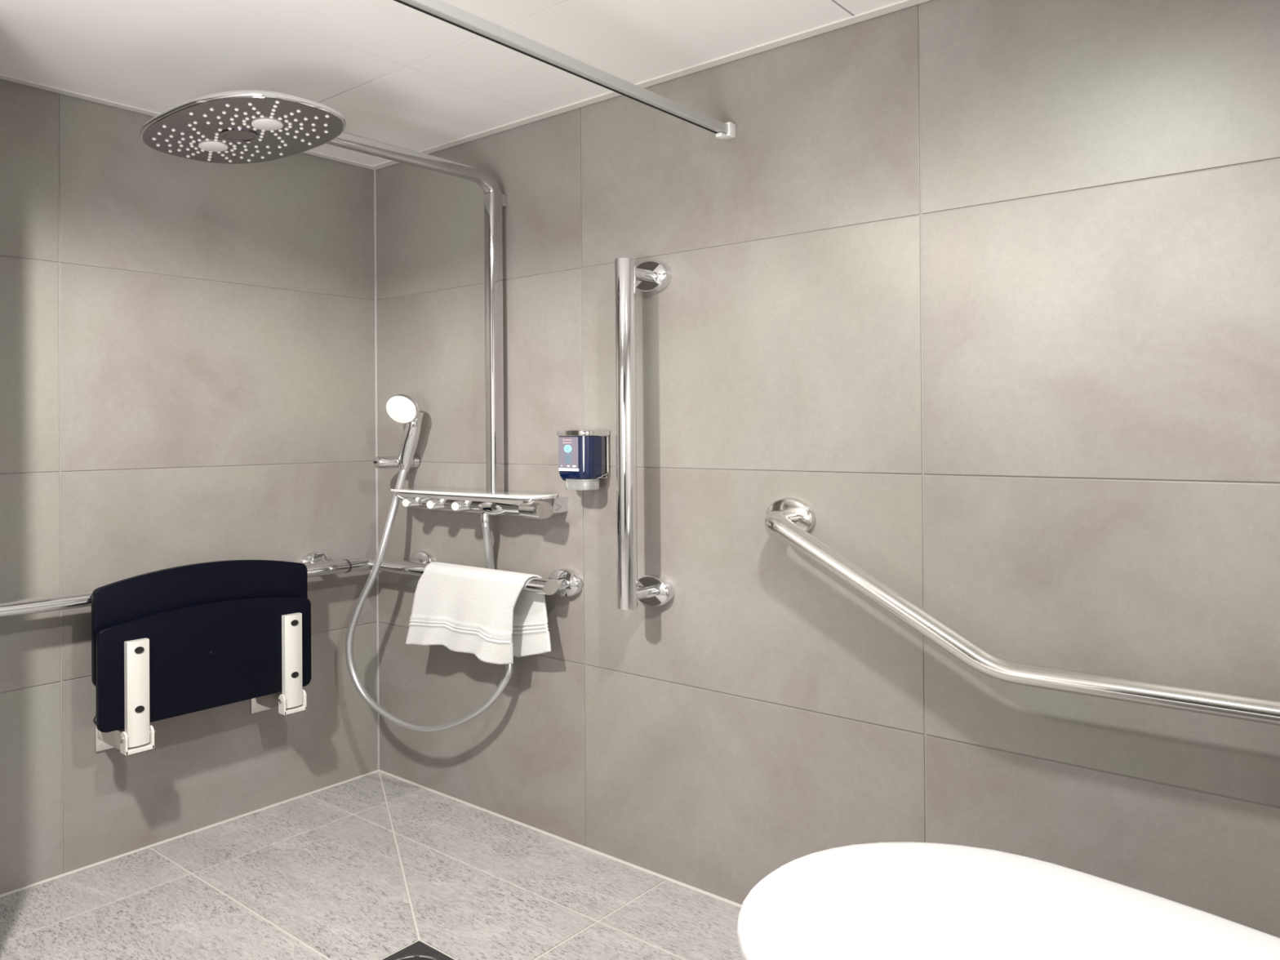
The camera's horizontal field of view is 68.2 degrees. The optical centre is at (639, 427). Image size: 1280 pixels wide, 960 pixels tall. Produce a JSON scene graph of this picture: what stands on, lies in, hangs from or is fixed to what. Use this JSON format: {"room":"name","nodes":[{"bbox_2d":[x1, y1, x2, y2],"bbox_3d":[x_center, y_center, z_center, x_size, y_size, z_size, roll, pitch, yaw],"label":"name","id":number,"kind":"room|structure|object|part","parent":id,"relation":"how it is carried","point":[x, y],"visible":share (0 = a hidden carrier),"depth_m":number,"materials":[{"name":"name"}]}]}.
{"room":"accessible bathroom","nodes":[
{"label":"accessible bathroom","id":0,"kind":"room"},
{"bbox_2d":[0,79,377,893],"bbox_3d":[-1.941,0.135,2.464,0.120,2.493,2.873,-1,0,40],"label":"wall","id":1,"kind":"structure","parent":0,"point":[187,346],"depth_m":2.92,"materials":[{"name":"tile"}]},
{"bbox_2d":[0,73,372,168],"bbox_3d":[-1.862,-0.960,2.448,0.032,0.004,2.714,-1,0,40],"label":"trim","id":2,"kind":"structure","parent":1,"relation":"attached to","point":[3,77],"depth_m":2.78,"materials":[{"name":"paint"}]},
{"bbox_2d":[0,769,378,897],"bbox_3d":[-1.419,1.279,2.984,0.013,0.009,1.405,-1,0,40],"label":"trim","id":3,"kind":"structure","parent":1,"relation":"attached to","point":[376,771],"depth_m":2.94,"materials":[{"name":"tile"}]},
{"bbox_2d":[0,551,583,617],"bbox_3d":[-1.095,0.480,2.972,1.715,0.089,0.790,0,0,-16],"label":"rail","id":4,"kind":"object","parent":1,"relation":"attached to","point":[563,582],"visible":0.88,"depth_m":2.86,"materials":[{"name":"silver metal"}]},
{"bbox_2d":[91,560,311,755],"bbox_3d":[-1.347,0.681,2.917,0.211,0.536,0.656,-1,0,40],"label":"shower bench","id":5,"kind":"object","parent":4,"relation":"attached to","point":[181,640],"visible":1,"depth_m":2.83,"materials":[{"name":"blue plastic"}]},
{"bbox_3d":[-1.571,0.890,2.803,0.007,0.120,0.080,-1,0,40],"label":"bracket plate","id":6,"kind":"part","parent":5,"relation":"part of","materials":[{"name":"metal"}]},
{"bbox_3d":[-1.321,0.571,2.896,0.020,0.317,0.655,-1,0,40],"label":"backrest","id":7,"kind":"part","parent":5,"relation":"part of","materials":[{"name":"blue plastic"}]},
{"bbox_3d":[-1.298,0.689,2.872,0.020,0.317,0.649,-1,0,40],"label":"seat panel","id":8,"kind":"part","parent":5,"relation":"part of","materials":[{"name":"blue plastic"}]},
{"bbox_3d":[-1.266,0.889,3.171,0.007,0.120,0.080,-1,0,40],"label":"bracket plate","id":9,"kind":"part","parent":5,"relation":"part of","materials":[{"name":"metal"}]},
{"bbox_3d":[-1.105,0.480,3.294,0.092,0.044,0.049,-1,0,40],"label":"support arm","id":10,"kind":"part","parent":4,"relation":"part of","materials":[{"name":"silver metal"}]},
{"bbox_3d":[-0.797,0.480,3.310,0.049,0.041,0.089,-1,0,40],"label":"support arm","id":11,"kind":"part","parent":4,"relation":"part of","materials":[{"name":"silver metal"}]},
{"bbox_2d":[405,561,551,664],"bbox_3d":[-0.519,0.588,3.011,0.622,0.281,0.116,-1,0,40],"label":"hand towel","id":12,"kind":"object","parent":4,"relation":"hanging from","point":[485,613],"visible":0.99,"depth_m":2.96,"materials":[{"name":"white fabric"}]},
{"bbox_3d":[-0.260,0.475,2.866,0.055,0.039,0.084,-1,0,43],"label":"support arm","id":13,"kind":"part","parent":4,"relation":"part of","materials":[{"name":"silver metal"}]},
{"bbox_2d":[0,772,742,959],"bbox_3d":[-0.569,1.328,1.410,3.560,0.120,2.990,-1,0,40],"label":"floor","id":14,"kind":"structure","parent":0,"point":[374,866],"depth_m":2.56,"materials":[{"name":"tile"}]},
{"bbox_2d":[382,940,453,959],"bbox_3d":[-0.534,1.274,2.200,0.208,0.009,0.208,-1,0,40],"label":"floor drain","id":15,"kind":"object","parent":14,"relation":"in","point":[419,950],"visible":1,"depth_m":2.28,"materials":[{"name":"metal"}]},
{"bbox_2d":[0,0,902,165],"bbox_3d":[-0.586,-1.036,1.418,3.560,0.119,2.990,-1,0,40],"label":"ceiling","id":16,"kind":"structure","parent":0,"point":[397,74],"depth_m":2.42,"materials":[{"name":"paint"}]},
{"bbox_3d":[-1.315,-0.973,2.421,0.899,0.012,1.063,-1,0,40],"label":"panel","id":17,"kind":"part","parent":16,"relation":"part of","materials":[{"name":"paint"}]},
{"bbox_3d":[-0.559,-0.981,1.796,1.059,0.012,1.063,-1,0,40],"label":"panel","id":18,"kind":"part","parent":16,"relation":"part of","materials":[{"name":"paint"}]},
{"bbox_3d":[-0.809,-0.975,3.034,0.899,0.012,0.521,-1,0,40],"label":"panel","id":19,"kind":"part","parent":16,"relation":"part of","materials":[{"name":"paint"}]},
{"bbox_3d":[-0.052,-0.983,2.410,1.059,0.012,0.521,-1,0,40],"label":"panel","id":20,"kind":"part","parent":16,"relation":"part of","materials":[{"name":"paint"}]},
{"bbox_3d":[0.879,-0.992,1.641,1.344,0.012,0.521,-1,0,40],"label":"panel","id":21,"kind":"part","parent":16,"relation":"part of","materials":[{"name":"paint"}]},
{"bbox_2d":[376,0,1279,937],"bbox_3d":[0.336,0.119,2.520,3.560,2.493,0.120,-1,0,40],"label":"wall","id":22,"kind":"structure","parent":0,"point":[988,290],"depth_m":2.24,"materials":[{"name":"tile"}]},
{"bbox_2d":[139,89,568,522],"bbox_3d":[-0.826,-0.260,2.712,0.738,1.129,1.063,-1,0,40],"label":"shower column","id":23,"kind":"structure","parent":22,"relation":"attached to","point":[237,126],"depth_m":2.67,"materials":[{"name":"silver metal"}]},
{"bbox_3d":[-0.765,0.251,3.176,0.053,0.038,0.052,-1,0,40],"label":"push knob","id":24,"kind":"part","parent":23,"relation":"part of","materials":[{"name":"silver metal"}]},
{"bbox_2d":[345,468,513,732],"bbox_3d":[-0.690,0.565,3.172,0.684,0.865,0.168,-1,0,29],"label":"shower hose","id":25,"kind":"object","parent":23,"relation":"attached to","point":[487,538],"visible":0.88,"depth_m":3.21,"materials":[{"name":"silver metal"}]},
{"bbox_3d":[-0.665,0.250,3.093,0.053,0.038,0.052,-1,0,40],"label":"push knob","id":26,"kind":"part","parent":23,"relation":"part of","materials":[{"name":"silver metal"}]},
{"bbox_3d":[-0.568,0.249,3.013,0.053,0.038,0.052,-1,0,40],"label":"push knob","id":27,"kind":"part","parent":23,"relation":"part of","materials":[{"name":"silver metal"}]},
{"bbox_2d":[391,487,557,498],"bbox_3d":[-0.556,0.211,3.078,0.680,0.008,0.148,-1,0,40],"label":"glass shelf","id":28,"kind":"object","parent":23,"relation":"attached to","point":[418,492],"depth_m":3.03,"materials":[{"name":"white glass"}]},
{"bbox_2d":[480,513,491,522],"bbox_3d":[-0.494,0.288,3.036,0.037,0.030,0.037,-1,0,40],"label":"outlet","id":29,"kind":"object","parent":23,"relation":"attached to","point":[484,517],"depth_m":3.02,"materials":[{"name":"silver metal"}]},
{"bbox_3d":[-0.309,0.244,2.823,0.069,0.054,0.088,0,0,-42],"label":"temperature knob","id":30,"kind":"part","parent":23,"relation":"part of","materials":[{"name":"silver metal"}]},
{"bbox_2d":[373,169,379,769],"bbox_3d":[-0.981,0.157,3.529,0.010,2.243,0.010,-1,0,40],"label":"trim","id":31,"kind":"structure","parent":22,"relation":"attached to","point":[375,171],"depth_m":3.52,"materials":[{"name":"plastic"}]},
{"bbox_2d":[373,454,419,469],"bbox_3d":[-0.855,0.121,3.325,0.156,0.053,0.087,0,0,-41],"label":"holder","id":32,"kind":"object","parent":22,"relation":"attached to","point":[379,462],"visible":0.72,"depth_m":3.30,"materials":[{"name":"silver metal"}]},
{"bbox_2d":[386,394,423,467],"bbox_3d":[-0.803,0.013,3.262,0.156,0.255,0.115,-1,0,40],"label":"shower","id":33,"kind":"object","parent":32,"relation":"attached to","point":[402,408],"visible":0.99,"depth_m":3.24,"materials":[{"name":"silver metal"}]},
{"bbox_3d":[-0.797,0.044,3.286,0.065,0.194,0.136,0,0,-35],"label":"handle","id":34,"kind":"part","parent":33,"relation":"part of","materials":[{"name":"silver metal"}]},
{"bbox_2d":[378,769,742,907],"bbox_3d":[0.305,1.265,2.469,3.320,0.009,0.013,-1,0,40],"label":"trim","id":35,"kind":"structure","parent":22,"relation":"attached to","point":[620,860],"depth_m":2.88,"materials":[{"name":"tile"}]},
{"bbox_2d":[393,0,736,139],"bbox_3d":[-0.633,-0.780,1.458,0.033,0.042,2.750,-1,0,40],"label":"rail","id":36,"kind":"object","parent":22,"relation":"attached to","point":[438,9],"visible":1,"depth_m":2.02,"materials":[{"name":"metal"}]},
{"bbox_2d":[556,430,609,490],"bbox_3d":[-0.168,0.094,2.791,0.126,0.173,0.106,-1,0,40],"label":"soap dispenser","id":37,"kind":"object","parent":22,"relation":"attached to","point":[583,455],"visible":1,"depth_m":2.75,"materials":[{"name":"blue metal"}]},
{"bbox_2d":[558,435,602,481],"bbox_3d":[-0.176,0.091,2.781,0.118,0.134,0.071,-1,0,40],"label":"bottle","id":38,"kind":"object","parent":37,"relation":"on","point":[580,457],"depth_m":2.75,"materials":[{"name":"blue plastic"}]},
{"bbox_3d":[-0.109,0.085,2.769,0.005,0.127,0.049,-1,0,40],"label":"frame","id":39,"kind":"part","parent":37,"relation":"part of","materials":[{"name":"silver metal"}]},
{"bbox_3d":[-0.106,0.082,2.784,0.006,0.118,0.024,-1,0,40],"label":"panel","id":40,"kind":"part","parent":37,"relation":"part of","materials":[{"name":"silver mirror"}]},
{"bbox_2d":[614,257,674,610],"bbox_3d":[-0.004,0.017,2.626,0.128,0.977,0.150,-1,0,40],"label":"grab bar","id":41,"kind":"object","parent":22,"relation":"attached to","point":[650,276],"visible":1,"depth_m":2.57,"materials":[{"name":"silver metal"}]},
{"bbox_3d":[-0.003,-0.427,2.636,0.048,0.033,0.108,-1,0,42],"label":"support arm","id":42,"kind":"part","parent":41,"relation":"part of","materials":[{"name":"silver metal"}]},
{"bbox_3d":[0.003,0.460,2.633,0.048,0.033,0.108,-1,0,42],"label":"support arm","id":43,"kind":"part","parent":41,"relation":"part of","materials":[{"name":"silver metal"}]},
{"bbox_2d":[367,0,930,169],"bbox_3d":[0.278,-0.976,2.462,3.318,0.004,0.032,-1,0,40],"label":"trim","id":44,"kind":"structure","parent":22,"relation":"attached to","point":[902,4],"depth_m":2.56,"materials":[{"name":"paint"}]},
{"bbox_2d":[764,497,1279,725],"bbox_3d":[0.895,0.362,1.897,1.564,0.381,0.131,-1,0,40],"label":"grab bar","id":45,"kind":"object","parent":22,"relation":"attached to","point":[790,519],"visible":1,"depth_m":1.96,"materials":[{"name":"metal"}]},
{"bbox_3d":[0.750,0.108,0.320,0.120,2.493,2.753,-1,0,40],"label":"wall","id":46,"kind":"structure","parent":0,"visible":0},
{"bbox_2d":[737,841,1279,959],"bbox_3d":[0.619,0.883,1.103,1.090,0.430,0.604,-1,0,40],"label":"toilet","id":47,"kind":"object","parent":46,"relation":"attached to","point":[904,900],"visible":1,"depth_m":1.30,"materials":[{"name":"white ceramic"}]}
]}

